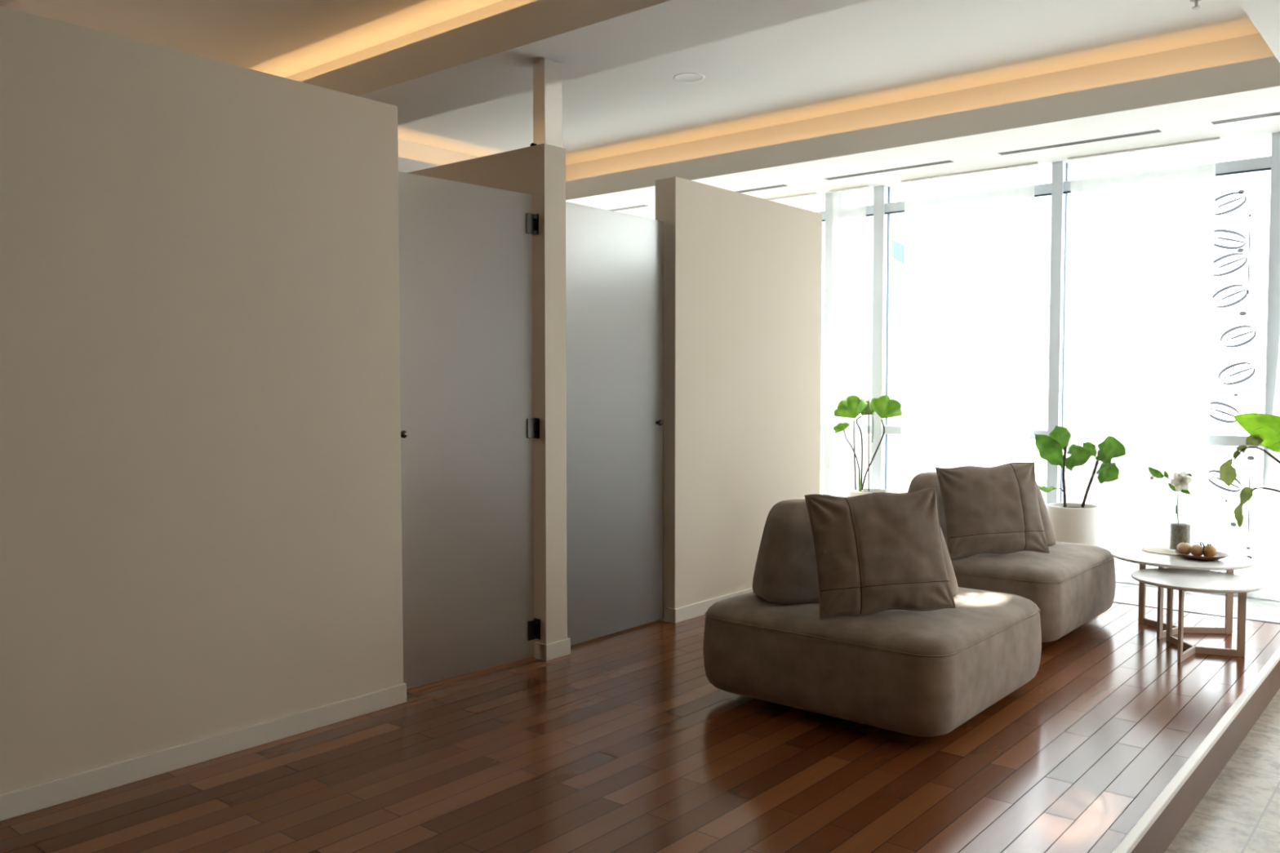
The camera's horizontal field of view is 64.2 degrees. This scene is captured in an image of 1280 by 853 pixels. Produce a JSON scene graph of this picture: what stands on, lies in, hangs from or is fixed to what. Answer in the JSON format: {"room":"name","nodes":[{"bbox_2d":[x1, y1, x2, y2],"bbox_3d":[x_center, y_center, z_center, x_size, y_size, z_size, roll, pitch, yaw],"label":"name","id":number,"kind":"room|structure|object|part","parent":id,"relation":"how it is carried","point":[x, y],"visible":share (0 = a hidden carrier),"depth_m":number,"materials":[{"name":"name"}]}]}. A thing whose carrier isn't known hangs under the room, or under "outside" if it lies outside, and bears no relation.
{"room":"waiting area","nodes":[
{"label":"waiting area","id":0,"kind":"room"},
{"bbox_2d":[0,5,403,794],"bbox_3d":[-2.796,0.012,2.037,0.140,2.405,5.535,2,3,40],"label":"wall","id":1,"kind":"structure","parent":0,"point":[201,481],"depth_m":3.43,"materials":[{"name":"beige paint"}]},
{"bbox_2d":[0,683,406,821],"bbox_3d":[-2.734,1.176,2.040,0.013,0.078,5.543,2,3,40],"label":"baseboard","id":2,"kind":"structure","parent":1,"relation":"attached to","point":[15,803],"depth_m":3.46,"materials":[{"name":"beige paint"}]},
{"bbox_2d":[398,171,540,688],"bbox_3d":[-0.779,0.019,4.473,0.081,2.163,0.856,2,3,45],"label":"door","id":3,"kind":"structure","parent":1,"relation":"in","point":[468,427],"depth_m":4.48,"materials":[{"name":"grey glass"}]},
{"bbox_3d":[-1.000,0.032,4.246,0.074,0.032,0.032,2,3,43],"label":"knob","id":4,"kind":"part","parent":3,"relation":"part of","materials":[{"name":"black metal"}]},
{"bbox_3d":[-0.490,-0.940,4.745,0.052,0.096,0.004,2,3,43],"label":"hinge plate","id":5,"kind":"part","parent":3,"relation":"part of","materials":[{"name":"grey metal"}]},
{"bbox_3d":[-0.490,0.956,4.824,0.052,0.096,0.004,2,3,43],"label":"hinge plate","id":6,"kind":"part","parent":3,"relation":"part of","materials":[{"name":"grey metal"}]},
{"bbox_3d":[-0.490,0.007,4.785,0.052,0.096,0.004,2,3,43],"label":"hinge plate","id":7,"kind":"part","parent":3,"relation":"part of","materials":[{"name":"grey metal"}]},
{"bbox_2d":[407,143,567,657],"bbox_3d":[-1.745,-0.151,5.924,3.520,2.405,0.140,2,3,40],"label":"wall","id":8,"kind":"structure","parent":0,"point":[539,171],"depth_m":4.79,"materials":[{"name":"beige paint"}]},
{"bbox_2d":[530,57,562,147],"bbox_3d":[-0.440,-1.504,4.760,0.085,0.395,0.136,2,3,40],"label":"steel column","id":9,"kind":"structure","parent":8,"relation":"on","point":[547,73],"depth_m":4.73,"materials":[{"name":"white paint"}]},
{"bbox_2d":[534,638,570,661],"bbox_3d":[-0.415,1.058,4.861,0.078,0.078,0.164,2,3,40],"label":"baseboard","id":10,"kind":"structure","parent":8,"relation":"attached to","point":[546,652],"depth_m":4.82,"materials":[{"name":"beige paint"}]},
{"bbox_2d":[565,201,663,645],"bbox_3d":[-0.141,-0.013,5.222,0.074,2.163,0.833,2,3,39],"label":"door","id":11,"kind":"structure","parent":8,"relation":"in","point":[615,260],"depth_m":5.22,"materials":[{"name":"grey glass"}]},
{"bbox_3d":[0.088,-0.021,5.501,0.074,0.032,0.032,2,3,39],"label":"knob","id":12,"kind":"part","parent":11,"relation":"part of","materials":[{"name":"black metal"}]},
{"bbox_2d":[4,0,1259,164],"bbox_3d":[0.027,-2.021,2.600,10.800,0.180,10.550,2,3,40],"label":"ceiling","id":13,"kind":"structure","parent":0,"point":[871,53],"depth_m":5.56,"materials":[{"name":"white paint"}]},
{"bbox_2d":[0,0,13,6],"bbox_3d":[-3.115,-1.728,1.582,5.300,0.320,4.540,2,3,40],"label":"trim","id":14,"kind":"structure","parent":13,"relation":"attached to","point":[2,2],"depth_m":4.01,"materials":[{"name":"white paint"}]},
{"bbox_2d":[397,138,479,172],"bbox_3d":[-3.590,-1.896,5.764,0.800,0.335,10.350,2,3,40],"label":"trim","id":15,"kind":"structure","parent":13,"relation":"attached to","point":[412,156],"depth_m":7.73,"materials":[{"name":"white paint"}]},
{"bbox_2d":[285,0,869,124],"bbox_3d":[-0.439,-1.862,4.778,5.300,0.320,0.500,2,3,40],"label":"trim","id":16,"kind":"structure","parent":13,"relation":"attached to","point":[487,53],"depth_m":4.67,"materials":[{"name":"white paint"}]},
{"bbox_2d":[673,72,705,82],"bbox_3d":[0.292,-2.075,6.062,0.190,0.003,0.190,2,3,40],"label":"ceiling speaker","id":17,"kind":"object","parent":13,"relation":"attached to","point":[683,77],"visible":1,"depth_m":6.06,"materials":[{"name":"white paint"}]},
{"bbox_2d":[565,33,1279,219],"bbox_3d":[1.552,-1.962,7.328,5.520,0.335,1.350,2,3,40],"label":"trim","id":18,"kind":"structure","parent":13,"relation":"attached to","point":[1178,93],"depth_m":6.33,"materials":[{"name":"white paint"}]},
{"bbox_2d":[608,204,648,211],"bbox_3d":[-0.184,-1.849,8.688,0.620,0.004,0.060,2,3,40],"label":"air vent","id":19,"kind":"object","parent":18,"relation":"attached to","point":[640,206],"visible":0.64,"depth_m":8.61,"materials":[{"name":"grey metal"}]},
{"bbox_2d":[734,184,787,192],"bbox_3d":[0.725,-1.817,7.928,0.950,0.004,0.060,2,3,40],"label":"air vent","id":20,"kind":"object","parent":18,"relation":"attached to","point":[780,185],"visible":0.36,"depth_m":7.76,"materials":[{"name":"grey metal"}]},
{"bbox_2d":[766,192,817,211],"bbox_3d":[0.926,-0.454,8.358,1.160,2.764,0.054,2,3,40],"label":"sheer curtain","id":21,"kind":"object","parent":18,"relation":"hanging from","point":[803,202],"visible":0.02,"depth_m":8.02,"materials":[{"name":"white fabric"}]},
{"bbox_2d":[829,185,869,497],"bbox_3d":[1.593,-0.430,7.805,0.325,2.764,0.046,2,3,40],"label":"sheer curtain","id":22,"kind":"object","parent":18,"relation":"hanging from","point":[849,206],"visible":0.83,"depth_m":7.80,"materials":[{"name":"white fabric"}]},
{"bbox_2d":[824,160,953,180],"bbox_3d":[1.715,-1.783,7.102,0.950,0.004,0.060,2,3,40],"label":"air vent","id":23,"kind":"object","parent":18,"relation":"attached to","point":[947,161],"visible":1,"depth_m":7.08,"materials":[{"name":"grey metal"}]},
{"bbox_2d":[900,161,1038,493],"bbox_3d":[2.296,-0.406,7.215,0.980,2.764,0.052,2,3,40],"label":"sheer curtain","id":24,"kind":"object","parent":18,"relation":"hanging from","point":[969,237],"visible":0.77,"depth_m":7.19,"materials":[{"name":"white fabric"}]},
{"bbox_2d":[997,129,1161,155],"bbox_3d":[2.689,-1.748,6.287,0.950,0.004,0.060,2,3,40],"label":"air vent","id":25,"kind":"object","parent":18,"relation":"attached to","point":[1153,131],"visible":1,"depth_m":6.26,"materials":[{"name":"grey metal"}]},
{"bbox_2d":[1065,137,1220,586],"bbox_3d":[3.160,-0.375,6.492,0.885,2.764,0.052,2,3,40],"label":"sheer curtain","id":26,"kind":"object","parent":18,"relation":"hanging from","point":[1142,224],"visible":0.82,"depth_m":6.47,"materials":[{"name":"white fabric"}]},
{"bbox_2d":[1210,111,1279,124],"bbox_3d":[3.625,-1.716,5.505,0.950,0.004,0.060,2,3,40],"label":"air vent","id":27,"kind":"object","parent":18,"relation":"attached to","point":[1277,113],"visible":1,"depth_m":5.70,"materials":[{"name":"grey metal"}]},
{"bbox_2d":[1189,0,1200,9],"bbox_3d":[2.632,-2.002,4.824,0.060,0.044,0.060,2,3,40],"label":"sprinkler","id":28,"kind":"object","parent":13,"relation":"attached to","point":[1196,3],"visible":1,"depth_m":4.82,"materials":[{"name":"grey metal"}]},
{"bbox_2d":[1238,0,1279,62],"bbox_3d":[2.431,-1.685,0.732,4.300,0.335,10.350,2,3,40],"label":"trim","id":29,"kind":"structure","parent":13,"relation":"attached to","point":[1264,15],"depth_m":4.15,"materials":[{"name":"white paint"}]},
{"bbox_2d":[1248,339,1279,601],"bbox_3d":[4.154,-0.340,5.642,1.320,2.764,0.052,2,3,40],"label":"sheer curtain","id":30,"kind":"object","parent":29,"relation":"hanging from","point":[1266,568],"visible":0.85,"depth_m":6.04,"materials":[{"name":"white fabric"}]},
{"bbox_2d":[0,582,1279,852],"bbox_3d":[0.053,1.306,2.849,10.500,0.250,10.350,2,3,40],"label":"floor","id":31,"kind":"structure","parent":0,"point":[623,742],"depth_m":3.45,"materials":[{"name":"brown wood"}]},
{"bbox_2d":[816,210,825,431],"bbox_3d":[1.018,-0.448,8.465,1.224,2.785,0.130,2,3,40],"label":"window","id":32,"kind":"structure","parent":31,"relation":"on","point":[823,212],"depth_m":8.02,"materials":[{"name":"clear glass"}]},
{"bbox_3d":[1.021,-0.006,8.488,1.224,0.064,0.100,2,3,40],"label":"rail","id":33,"kind":"part","parent":32,"relation":"part of","materials":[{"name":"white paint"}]},
{"bbox_2d":[822,192,832,495],"bbox_3d":[1.524,-0.431,8.043,0.095,2.785,0.130,2,3,40],"label":"trim","id":34,"kind":"structure","parent":31,"relation":"on","point":[828,197],"depth_m":7.99,"materials":[{"name":"white paint"}]},
{"bbox_2d":[833,395,902,497],"bbox_3d":[1.648,0.380,7.402,0.341,1.220,0.434,-1,3,-32],"label":"plant","id":35,"kind":"object","parent":31,"relation":"on","point":[852,406],"visible":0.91,"depth_m":7.44,"materials":[{"name":"green plant"}]},
{"bbox_3d":[1.546,0.176,7.446,0.128,0.294,0.015,1,3,25],"label":"stem","id":36,"kind":"part","parent":35,"relation":"part of","materials":[{"name":"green plant"}]},
{"bbox_3d":[1.573,0.208,7.460,0.028,0.509,0.011,2,3,40],"label":"stem","id":37,"kind":"part","parent":35,"relation":"part of","materials":[{"name":"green plant"}]},
{"bbox_3d":[1.609,0.192,7.487,0.043,0.539,0.094,0,2,4],"label":"stem","id":38,"kind":"part","parent":35,"relation":"part of","materials":[{"name":"green plant"}]},
{"bbox_3d":[1.662,0.727,7.407,0.310,0.526,0.310,2,3,40],"label":"pot","id":39,"kind":"part","parent":35,"relation":"part of","materials":[{"name":"white ceramic"}]},
{"bbox_3d":[1.701,0.014,7.452,0.013,0.202,0.053,0,2,10],"label":"stem","id":40,"kind":"part","parent":35,"relation":"part of","materials":[{"name":"green plant"}]},
{"bbox_3d":[1.679,0.205,7.352,0.174,0.517,0.025,2,3,33],"label":"stem","id":41,"kind":"part","parent":35,"relation":"part of","materials":[{"name":"green plant"}]},
{"bbox_2d":[863,204,873,433],"bbox_3d":[1.681,-0.425,7.911,0.323,2.785,0.130,2,3,40],"label":"window","id":42,"kind":"structure","parent":31,"relation":"on","point":[869,209],"depth_m":7.76,"materials":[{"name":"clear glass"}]},
{"bbox_3d":[1.684,0.017,7.934,0.323,0.064,0.100,2,3,40],"label":"rail","id":43,"kind":"part","parent":42,"relation":"part of","materials":[{"name":"white metal"}]},
{"bbox_2d":[702,499,1041,737],"bbox_3d":[0.976,0.716,4.252,1.078,0.812,1.093,2,3,40],"label":"sofa","id":44,"kind":"object","parent":31,"relation":"on","point":[912,673],"visible":0.7,"depth_m":3.88,"materials":[{"name":"beige fabric"}]},
{"bbox_3d":[0.901,0.509,4.271,0.850,0.400,0.297,0,2,-10],"label":"backrest","id":45,"kind":"part","parent":44,"relation":"part of","materials":[{"name":"beige fabric"}]},
{"bbox_2d":[706,586,1038,655],"bbox_3d":[0.976,0.736,4.253,1.055,0.073,1.070,2,3,40],"label":"seat cushion","id":46,"kind":"object","parent":44,"relation":"on","point":[979,617],"depth_m":3.89,"materials":[{"name":"beige fabric"}]},
{"bbox_3d":[0.976,0.924,4.261,1.078,0.306,1.093,2,3,40],"label":"seat","id":47,"kind":"part","parent":44,"relation":"part of","materials":[{"name":"beige fabric"}]},
{"bbox_2d":[804,485,955,619],"bbox_3d":[0.926,0.482,3.942,0.549,0.491,0.234,0,2,-9],"label":"cushion","id":48,"kind":"object","parent":44,"relation":"on","point":[877,552],"visible":1,"depth_m":3.87,"materials":[{"name":"beige fabric"}]},
{"bbox_2d":[871,185,891,489],"bbox_3d":[1.839,-0.419,7.779,0.091,2.785,0.130,2,3,40],"label":"trim","id":49,"kind":"structure","parent":31,"relation":"on","point":[882,245],"depth_m":7.72,"materials":[{"name":"white paint"}]},
{"bbox_2d":[884,182,1051,439],"bbox_3d":[2.342,-0.402,7.359,1.227,2.785,0.130,2,3,40],"label":"window","id":50,"kind":"structure","parent":31,"relation":"on","point":[1043,189],"depth_m":7.58,"materials":[{"name":"clear glass"}]},
{"bbox_3d":[2.345,0.040,7.381,1.227,0.064,0.100,2,3,40],"label":"rail","id":51,"kind":"part","parent":50,"relation":"part of","materials":[{"name":"white metal"}]},
{"bbox_2d":[907,471,1115,642],"bbox_3d":[1.902,0.661,5.572,1.078,0.812,1.093,2,3,40],"label":"sofa","id":52,"kind":"object","parent":31,"relation":"on","point":[1073,584],"visible":0.33,"depth_m":5.11,"materials":[{"name":"beige fabric"}]},
{"bbox_3d":[1.849,0.454,5.595,0.850,0.400,0.297,0,2,-10],"label":"backrest","id":53,"kind":"part","parent":52,"relation":"part of","materials":[{"name":"beige fabric"}]},
{"bbox_2d":[935,462,1049,559],"bbox_3d":[1.821,0.432,5.273,0.551,0.485,0.224,0,2,-8],"label":"cushion","id":54,"kind":"object","parent":52,"relation":"on","point":[995,510],"visible":0.98,"depth_m":5.21,"materials":[{"name":"beige fabric"}]},
{"bbox_2d":[951,541,1113,582],"bbox_3d":[1.903,0.680,5.573,1.055,0.073,1.070,2,3,40],"label":"seat cushion","id":55,"kind":"object","parent":52,"relation":"on","point":[1065,562],"depth_m":5.12,"materials":[{"name":"beige fabric"}]},
{"bbox_3d":[1.902,0.869,5.581,1.078,0.306,1.093,2,3,40],"label":"seat","id":56,"kind":"part","parent":52,"relation":"part of","materials":[{"name":"beige fabric"}]},
{"bbox_2d":[1046,161,1069,504],"bbox_3d":[2.842,-0.384,6.941,0.076,2.785,0.130,2,3,40],"label":"window frame","id":57,"kind":"structure","parent":31,"relation":"on","point":[1060,200],"depth_m":6.88,"materials":[{"name":"white paint"}]},
{"bbox_2d":[1034,425,1126,546],"bbox_3d":[2.773,0.515,6.375,0.316,1.035,0.527,-1,3,-26],"label":"potted plant","id":58,"kind":"object","parent":31,"relation":"on","point":[1072,522],"visible":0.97,"depth_m":6.34,"materials":[{"name":"plant"}]},
{"bbox_3d":[2.699,0.325,6.477,0.032,0.397,0.029,2,3,40],"label":"stem","id":59,"kind":"part","parent":58,"relation":"part of","materials":[{"name":"green plant"}]},
{"bbox_3d":[2.813,0.328,6.369,0.108,0.365,0.027,2,3,40],"label":"stem","id":60,"kind":"part","parent":58,"relation":"part of","materials":[{"name":"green plant"}]},
{"bbox_2d":[1063,155,1271,599],"bbox_3d":[3.327,-0.367,6.535,1.198,2.785,0.130,2,3,40],"label":"window","id":61,"kind":"structure","parent":31,"relation":"on","point":[1262,163],"depth_m":6.25,"materials":[{"name":"clear glass"}]},
{"bbox_3d":[3.327,0.982,6.592,1.198,0.085,0.130,2,3,40],"label":"rail","id":62,"kind":"part","parent":61,"relation":"part of","materials":[{"name":"white paint"}]},
{"bbox_3d":[3.330,0.075,6.558,1.198,0.064,0.100,2,3,40],"label":"rail","id":63,"kind":"part","parent":61,"relation":"part of","materials":[{"name":"grey metal"}]},
{"bbox_2d":[1110,546,1254,639],"bbox_3d":[2.810,0.875,5.311,0.664,0.405,0.664,2,3,40],"label":"coffee table","id":64,"kind":"object","parent":31,"relation":"on","point":[1134,554],"visible":0.81,"depth_m":5.24,"materials":[{"name":"white paint"}]},
{"bbox_3d":[2.723,0.874,5.527,0.014,0.389,0.034,-1,3,-22],"label":"leg","id":65,"kind":"part","parent":64,"relation":"part of","materials":[{"name":"brown wood"}]},
{"bbox_3d":[2.653,0.888,5.196,0.034,0.389,0.014,-2,3,-36],"label":"leg","id":66,"kind":"part","parent":64,"relation":"part of","materials":[{"name":"brown wood"}]},
{"bbox_2d":[1142,546,1180,555],"bbox_3d":[2.838,0.665,5.433,0.292,0.004,0.263,2,3,40],"label":"mat","id":67,"kind":"object","parent":64,"relation":"on","point":[1159,550],"visible":0.55,"depth_m":5.44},
{"bbox_2d":[1168,502,1191,551],"bbox_3d":[2.884,0.534,5.442,0.104,0.255,0.106,2,3,40],"label":"glass vase","id":68,"kind":"object","parent":67,"relation":"on","point":[1180,532],"visible":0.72,"depth_m":5.41,"materials":[{"name":"clear"}]},
{"bbox_2d":[1147,466,1191,524],"bbox_3d":[2.824,0.381,5.448,0.220,0.319,0.084,2,3,40],"label":"flower","id":69,"kind":"object","parent":68,"relation":"on","point":[1180,482],"visible":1,"depth_m":5.41,"materials":[{"name":"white plant"}]},
{"bbox_3d":[2.873,0.430,5.443,0.015,0.221,0.016,2,3,40],"label":"stem","id":70,"kind":"part","parent":69,"relation":"part of","materials":[{"name":"green plant"}]},
{"bbox_2d":[1174,550,1228,560],"bbox_3d":[2.879,0.662,5.228,0.244,0.027,0.244,2,3,40],"label":"wooden dish","id":71,"kind":"object","parent":64,"relation":"on","point":[1219,555],"visible":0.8,"depth_m":5.16,"materials":[{"name":"brown wood"}]},
{"bbox_2d":[1177,541,1191,555],"bbox_3d":[2.818,0.630,5.277,0.069,0.074,0.069,2,3,40],"label":"fruit","id":72,"kind":"object","parent":71,"relation":"in","point":[1182,548],"visible":0.86,"depth_m":5.25,"materials":[{"name":"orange food"}]},
{"bbox_2d":[1190,542,1203,555],"bbox_3d":[2.864,0.633,5.239,0.068,0.071,0.068,2,3,40],"label":"fruit","id":73,"kind":"object","parent":71,"relation":"in","point":[1195,549],"visible":0.87,"depth_m":5.22,"materials":[{"name":"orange food"}]},
{"bbox_2d":[1199,542,1205,556],"bbox_3d":[2.866,0.625,5.191,0.015,0.072,0.039,0,2,-5],"label":"twig","id":74,"kind":"object","parent":71,"relation":"in","point":[1200,542],"visible":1,"depth_m":5.18,"materials":[{"name":"black plant"}]},
{"bbox_2d":[1202,542,1217,556],"bbox_3d":[2.905,0.632,5.204,0.068,0.075,0.068,2,3,40],"label":"fruit","id":75,"kind":"object","parent":71,"relation":"in","point":[1210,550],"visible":0.77,"depth_m":5.18,"materials":[{"name":"food"}]},
{"bbox_3d":[3.063,0.884,5.298,0.034,0.389,0.014,0,2,3],"label":"leg","id":76,"kind":"part","parent":64,"relation":"part of","materials":[{"name":"brown wood"}]},
{"bbox_2d":[1111,646,1279,852],"bbox_3d":[0.513,1.231,1.853,0.030,0.024,9.420,2,3,40],"label":"trim","id":77,"kind":"structure","parent":31,"relation":"attached to","point":[1139,830],"depth_m":3.46,"materials":[{"name":"white"}]},
{"bbox_2d":[1113,601,1279,623],"bbox_3d":[1.138,1.086,7.476,6.220,0.203,0.008,2,3,40],"label":"trim","id":78,"kind":"structure","parent":31,"relation":"attached to","point":[1113,602],"depth_m":5.76,"materials":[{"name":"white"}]},
{"bbox_2d":[1130,568,1263,662],"bbox_3d":[2.675,0.912,4.917,0.562,0.364,0.562,2,3,40],"label":"coffee table","id":79,"kind":"object","parent":31,"relation":"on","point":[1183,580],"visible":0.99,"depth_m":4.85,"materials":[{"name":"white paint"}]},
{"bbox_3d":[2.671,0.911,5.140,0.014,0.348,0.034,0,2,-1],"label":"leg","id":80,"kind":"part","parent":79,"relation":"part of","materials":[{"name":"brown wood"}]},
{"bbox_3d":[2.526,0.927,4.762,0.014,0.348,0.034,2,3,44],"label":"leg","id":81,"kind":"part","parent":79,"relation":"part of","materials":[{"name":"brown wood"}]},
{"bbox_3d":[2.861,0.923,4.850,0.034,0.348,0.014,1,3,20],"label":"leg","id":82,"kind":"part","parent":79,"relation":"part of","materials":[{"name":"beige metal"}]},
{"bbox_2d":[1131,660,1279,852],"bbox_3d":[0.508,1.318,1.862,0.033,0.150,9.420,2,3,40],"label":"trim","id":83,"kind":"structure","parent":31,"relation":"attached to","point":[1166,828],"depth_m":3.65,"materials":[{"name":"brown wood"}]},
{"bbox_2d":[1219,413,1279,528],"bbox_3d":[3.584,0.497,5.534,0.737,1.141,0.310,0,2,1],"label":"plant","id":84,"kind":"object","parent":31,"relation":"on","point":[1264,429],"visible":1,"depth_m":5.61,"materials":[{"name":"green plant"}]},
{"bbox_3d":[3.567,0.375,5.545,0.600,0.526,0.047,1,3,18],"label":"stem","id":85,"kind":"part","parent":84,"relation":"part of","materials":[{"name":"green plant"}]},
{"bbox_3d":[3.612,0.492,5.535,0.501,0.311,0.039,1,3,17],"label":"stem","id":86,"kind":"part","parent":84,"relation":"part of","materials":[{"name":"green plant"}]},
{"bbox_2d":[1262,132,1279,600],"bbox_3d":[3.819,-0.350,6.124,0.084,2.785,0.130,2,3,40],"label":"trim","id":87,"kind":"structure","parent":31,"relation":"on","point":[1273,280],"depth_m":6.06,"materials":[{"name":"white paint"}]},
{"bbox_2d":[655,176,822,620],"bbox_3d":[-0.662,-0.206,7.218,3.520,2.405,1.553,2,3,40],"label":"wall","id":88,"kind":"structure","parent":0,"point":[743,273],"depth_m":5.90,"materials":[{"name":"beige paint"}]},
{"bbox_2d":[663,587,753,623],"bbox_3d":[0.662,1.004,6.152,0.083,0.078,1.565,2,3,40],"label":"baseboard","id":89,"kind":"structure","parent":88,"relation":"attached to","point":[699,609],"depth_m":5.65,"materials":[{"name":"beige paint"}]},
{"bbox_2d":[1045,502,1100,546],"bbox_3d":[2.737,0.764,6.457,0.316,0.530,0.316,2,3,40],"label":"pot","id":90,"kind":"object","parent":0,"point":[1072,522],"depth_m":6.32,"materials":[{"name":"white ceramic"}]},
{"bbox_2d":[1164,688,1279,852],"bbox_3d":[2.139,1.490,0.508,4.290,0.080,9.428,2,3,40],"label":"floor","id":91,"kind":"structure","parent":0,"point":[1239,812],"depth_m":3.56,"materials":[{"name":"stone"}]},
{"label":"outside","id":92,"kind":"structure","parent":0,"visible":0},
{"bbox_2d":[820,414,1263,577],"bbox_3d":[16.797,0.805,20.133,60.000,0.200,37.640,2,3,40],"label":"pavement","id":93,"kind":"structure","parent":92,"point":[1224,537],"depth_m":16.35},
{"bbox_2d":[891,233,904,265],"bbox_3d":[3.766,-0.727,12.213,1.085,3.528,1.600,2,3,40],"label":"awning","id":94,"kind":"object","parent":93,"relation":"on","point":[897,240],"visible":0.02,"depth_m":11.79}
]}

